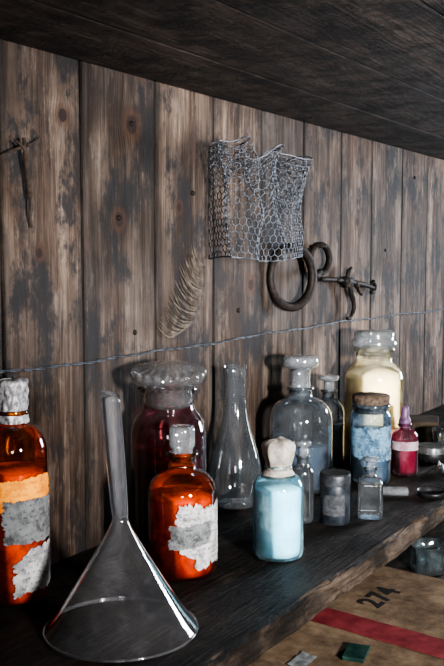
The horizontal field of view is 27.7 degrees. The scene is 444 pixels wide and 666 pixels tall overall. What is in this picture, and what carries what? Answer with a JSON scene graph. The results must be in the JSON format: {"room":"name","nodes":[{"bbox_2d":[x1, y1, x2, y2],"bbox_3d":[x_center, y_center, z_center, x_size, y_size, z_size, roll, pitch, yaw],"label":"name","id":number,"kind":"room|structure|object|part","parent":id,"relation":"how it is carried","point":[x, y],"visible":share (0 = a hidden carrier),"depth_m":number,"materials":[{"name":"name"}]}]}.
{"room":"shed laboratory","nodes":[
{"label":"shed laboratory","id":0,"kind":"room"},
{"bbox_2d":[0,38,443,564],"bbox_3d":[-0.062,0.308,1.246,0.062,2.050,3.080,3,6,33],"label":"wall","id":1,"kind":"structure","parent":0,"point":[76,285],"depth_m":1.14,"materials":[{"name":"brown wood"}]},
{"bbox_2d":[0,136,39,227],"bbox_3d":[-0.207,-0.154,0.912,0.021,0.095,0.064,3,6,33],"label":"twig","id":2,"kind":"object","parent":1,"relation":"hanging from","point":[24,145],"visible":1,"depth_m":0.91,"materials":[{"name":"brown plant"}]},
{"bbox_2d":[157,244,205,337],"bbox_3d":[-0.052,-0.057,1.171,0.002,0.124,0.110,3,6,33],"label":"feather plume","id":3,"kind":"object","parent":1,"relation":"attached to","point":[194,261],"visible":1,"depth_m":1.18},
{"bbox_2d":[0,0,443,159],"bbox_3d":[0.242,-0.325,1.129,0.517,0.030,2.800,3,6,33],"label":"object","id":4,"kind":"object","parent":1,"relation":"attached to","point":[373,70],"visible":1,"depth_m":0.93,"materials":[{"name":"brown wood"}]},
{"bbox_2d":[0,405,443,665],"bbox_3d":[0.144,0.246,1.239,0.284,0.027,2.800,3,6,33],"label":"wooden shelf","id":5,"kind":"object","parent":1,"relation":"attached to","point":[250,604],"visible":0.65,"depth_m":0.89,"materials":[{"name":"brown wood"}]},
{"bbox_2d":[0,377,50,607],"bbox_3d":[-0.203,0.153,0.883,0.066,0.219,0.066,3,6,33],"label":"bottle","id":6,"kind":"object","parent":5,"relation":"on","point":[25,574],"visible":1,"depth_m":0.86,"materials":[{"name":"orange glass"}]},
{"bbox_2d":[42,390,198,662],"bbox_3d":[-0.091,0.160,0.807,0.141,0.218,0.141,3,6,33],"label":"funnel","id":7,"kind":"object","parent":5,"relation":"on","point":[120,567],"visible":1,"depth_m":0.84,"materials":[{"name":"clear glass"}]},
{"bbox_3d":[-0.096,0.108,0.802,0.024,0.114,0.018,-1,5,-7],"label":"funnel stem","id":8,"kind":"part","parent":7,"relation":"part of","materials":[{"name":"clear glass"}]},
{"bbox_2d":[129,360,205,551],"bbox_3d":[-0.062,0.140,1.045,0.099,0.217,0.103,3,6,33],"label":"glass jar","id":9,"kind":"object","parent":5,"relation":"on","point":[167,401],"visible":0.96,"depth_m":1.02,"materials":[{"name":"red glass"}]},
{"bbox_2d":[147,424,217,581],"bbox_3d":[-0.042,0.177,0.959,0.075,0.158,0.074,3,6,33],"label":"bottle","id":10,"kind":"object","parent":5,"relation":"on","point":[182,506],"visible":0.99,"depth_m":0.93,"materials":[{"name":"orange glass"}]},
{"bbox_2d":[208,365,261,509],"bbox_3d":[0.018,0.139,1.215,0.074,0.190,0.074,3,6,33],"label":"flask","id":11,"kind":"object","parent":5,"relation":"on","point":[253,454],"visible":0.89,"depth_m":1.23,"materials":[{"name":"clear glass"}]},
{"bbox_2d":[252,436,303,561],"bbox_3d":[0.063,0.184,1.013,0.058,0.135,0.058,3,6,33],"label":"bottle","id":12,"kind":"object","parent":5,"relation":"on","point":[278,502],"visible":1,"depth_m":0.99,"materials":[{"name":"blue glass"}]},
{"bbox_2d":[269,354,332,494],"bbox_3d":[0.114,0.130,1.307,0.092,0.194,0.092,3,6,33],"label":"bottle","id":13,"kind":"object","parent":5,"relation":"on","point":[320,450],"visible":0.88,"depth_m":1.31,"materials":[{"name":"clear glass"}]},
{"bbox_2d":[293,439,313,523],"bbox_3d":[0.103,0.189,1.146,0.028,0.104,0.028,3,6,33],"label":"bottle","id":14,"kind":"object","parent":5,"relation":"on","point":[299,458],"visible":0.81,"depth_m":1.15,"materials":[{"name":"clear glass"}]},
{"bbox_2d":[312,374,345,467],"bbox_3d":[0.172,0.141,1.447,0.054,0.148,0.054,3,6,33],"label":"bottle","id":15,"kind":"object","parent":5,"relation":"on","point":[339,427],"visible":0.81,"depth_m":1.44,"materials":[{"name":"clear glass"}]},
{"bbox_2d":[319,468,350,525],"bbox_3d":[0.143,0.208,1.142,0.040,0.066,0.040,3,6,33],"label":"jar","id":16,"kind":"object","parent":5,"relation":"on","point":[335,483],"visible":1,"depth_m":1.13,"materials":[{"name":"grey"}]},
{"bbox_3d":[0.143,0.183,1.140,0.040,0.016,0.040,3,6,33],"label":"lid","id":17,"kind":"part","parent":16,"relation":"part of","materials":[{"name":"grey metal"}]},
{"bbox_2d":[357,455,382,519],"bbox_3d":[0.192,0.200,1.165,0.032,0.079,0.032,1,5,8],"label":"bottle","id":18,"kind":"object","parent":5,"relation":"on","point":[363,516],"visible":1,"depth_m":1.17,"materials":[{"name":"clear glass"}]},
{"bbox_2d":[350,392,390,484],"bbox_3d":[0.223,0.157,1.351,0.061,0.132,0.061,3,6,33],"label":"jar","id":19,"kind":"object","parent":5,"relation":"on","point":[373,440],"visible":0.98,"depth_m":1.33,"materials":[{"name":"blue glass"}]},
{"bbox_2d":[343,329,403,461],"bbox_3d":[0.252,0.103,1.494,0.099,0.218,0.099,3,6,33],"label":"glass jar","id":20,"kind":"object","parent":5,"relation":"on","point":[363,375],"visible":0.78,"depth_m":1.47,"materials":[{"name":"beige glass"}]},
{"bbox_2d":[383,486,407,495],"bbox_3d":[0.244,0.223,1.268,0.036,0.013,0.013,0,5,5],"label":"paper roll","id":21,"kind":"object","parent":5,"relation":"on","point":[387,490],"visible":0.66,"depth_m":1.26,"materials":[{"name":"white paper"}]},
{"bbox_2d":[390,406,417,475],"bbox_3d":[0.284,0.166,1.399,0.043,0.107,0.043,3,6,33],"label":"dropper bottle","id":22,"kind":"object","parent":5,"relation":"on","point":[404,453],"visible":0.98,"depth_m":1.39,"materials":[{"name":"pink glass"}]},
{"bbox_2d":[409,415,438,441],"bbox_3d":[0.376,0.178,1.680,0.054,0.037,0.074,1,5,13],"label":"jar","id":23,"kind":"object","parent":5,"relation":"on","point":[423,425],"visible":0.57,"depth_m":1.65,"materials":[{"name":"brown glass"}]},
{"bbox_3d":[0.376,0.165,1.679,0.054,0.011,0.074,1,5,13],"label":"carton lid","id":24,"kind":"part","parent":23,"relation":"part of","materials":[{"name":"brown cardboard"}]},
{"bbox_2d":[417,486,443,498],"bbox_3d":[0.297,0.226,1.273,0.043,0.008,0.043,3,6,33],"label":"metal dish","id":25,"kind":"object","parent":5,"relation":"on","point":[429,492],"visible":1,"depth_m":1.28,"materials":[{"name":"metal"}]},
{"bbox_2d":[418,442,443,463],"bbox_3d":[0.347,0.199,1.492,0.054,0.027,0.053,3,6,33],"label":"tin canister","id":26,"kind":"object","parent":5,"relation":"on","point":[428,452],"visible":0.83,"depth_m":1.47,"materials":[{"name":"metal"}]},
{"bbox_3d":[0.347,0.191,1.491,0.054,0.012,0.053,3,6,33],"label":"lid","id":27,"kind":"part","parent":26,"relation":"part of","materials":[{"name":"metal"}]},
{"bbox_2d":[432,426,443,442],"bbox_3d":[0.388,0.186,1.560,0.048,0.040,0.048,3,6,33],"label":"glass tumbler","id":28,"kind":"object","parent":5,"relation":"on","point":[437,432],"visible":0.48,"depth_m":1.55,"materials":[{"name":"clear glass"}]},
{"bbox_2d":[436,460,443,472],"bbox_3d":[0.350,0.209,1.396,0.030,0.019,0.050,2,5,18],"label":"scrap","id":29,"kind":"object","parent":5,"relation":"on","point":[440,465],"visible":1,"depth_m":1.38,"materials":[{"name":"white paper"}]},
{"bbox_2d":[0,309,443,373],"bbox_3d":[-0.028,0.014,1.212,0.004,0.012,2.400,3,6,33],"label":"wire","id":30,"kind":"object","parent":1,"relation":"attached to","point":[305,328],"visible":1,"depth_m":1.18,"materials":[{"name":"grey metal"}]},
{"bbox_2d":[209,135,312,261],"bbox_3d":[0.060,-0.178,1.243,0.101,0.159,0.247,3,6,33],"label":"wire mesh","id":31,"kind":"object","parent":1,"relation":"hanging from","point":[289,160],"visible":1,"depth_m":1.20,"materials":[{"name":"grey metal"}]},
{"bbox_2d":[267,242,332,311],"bbox_3d":[0.128,-0.090,1.423,0.041,0.109,0.182,3,6,33],"label":"metal ring","id":32,"kind":"object","parent":1,"relation":"hanging from","point":[314,273],"visible":0.94,"depth_m":1.40,"materials":[{"name":"black metal"}]},
{"bbox_2d":[320,267,376,319],"bbox_3d":[0.225,-0.070,1.586,0.025,0.093,0.222,3,6,35],"label":"bracket","id":33,"kind":"object","parent":1,"relation":"attached to","point":[347,281],"visible":1,"depth_m":1.57,"materials":[{"name":"black metal"}]},
{"bbox_3d":[0.281,-0.085,1.667,0.008,0.027,0.023,3,6,33],"label":"knob","id":34,"kind":"part","parent":33,"relation":"part of","materials":[{"name":"metal"}]},
{"bbox_3d":[0.863,1.398,0.741,2.260,0.040,3.080,3,6,33],"label":"floor","id":35,"kind":"structure","parent":0,"visible":0},
{"bbox_2d":[384,521,443,579],"bbox_3d":[0.392,0.874,1.370,0.617,0.900,2.400,3,6,33],"label":"wooden bench","id":36,"kind":"object","parent":35,"relation":"on","point":[401,562],"visible":0.02,"depth_m":1.64,"materials":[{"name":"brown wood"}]},
{"bbox_2d":[248,566,443,665],"bbox_3d":[0.205,0.414,1.106,0.365,0.061,0.515,4,6,38],"label":"cardboard box","id":37,"kind":"object","parent":36,"relation":"on","point":[398,613],"visible":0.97,"depth_m":1.16,"materials":[{"name":"brown cardboard"}]},
{"bbox_2d":[287,651,316,665],"bbox_3d":[0.095,0.387,1.062,0.022,0.001,0.044,3,6,33],"label":"crumpled paper","id":38,"kind":"object","parent":37,"relation":"on","point":[303,659],"visible":1,"depth_m":1.06,"materials":[{"name":"white paper"}]},
{"bbox_2d":[342,643,370,662],"bbox_3d":[0.161,0.383,1.079,0.027,0.005,0.041,2,5,20],"label":"tin","id":39,"kind":"object","parent":37,"relation":"on","point":[354,652],"visible":1,"depth_m":1.07,"materials":[{"name":"paint"}]},
{"bbox_2d":[409,536,443,575],"bbox_3d":[0.356,0.384,1.544,0.076,0.049,0.075,3,6,33],"label":"glass jar","id":40,"kind":"object","parent":36,"relation":"on","point":[433,569],"visible":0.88,"depth_m":1.52,"materials":[{"name":"glass"}]}
]}

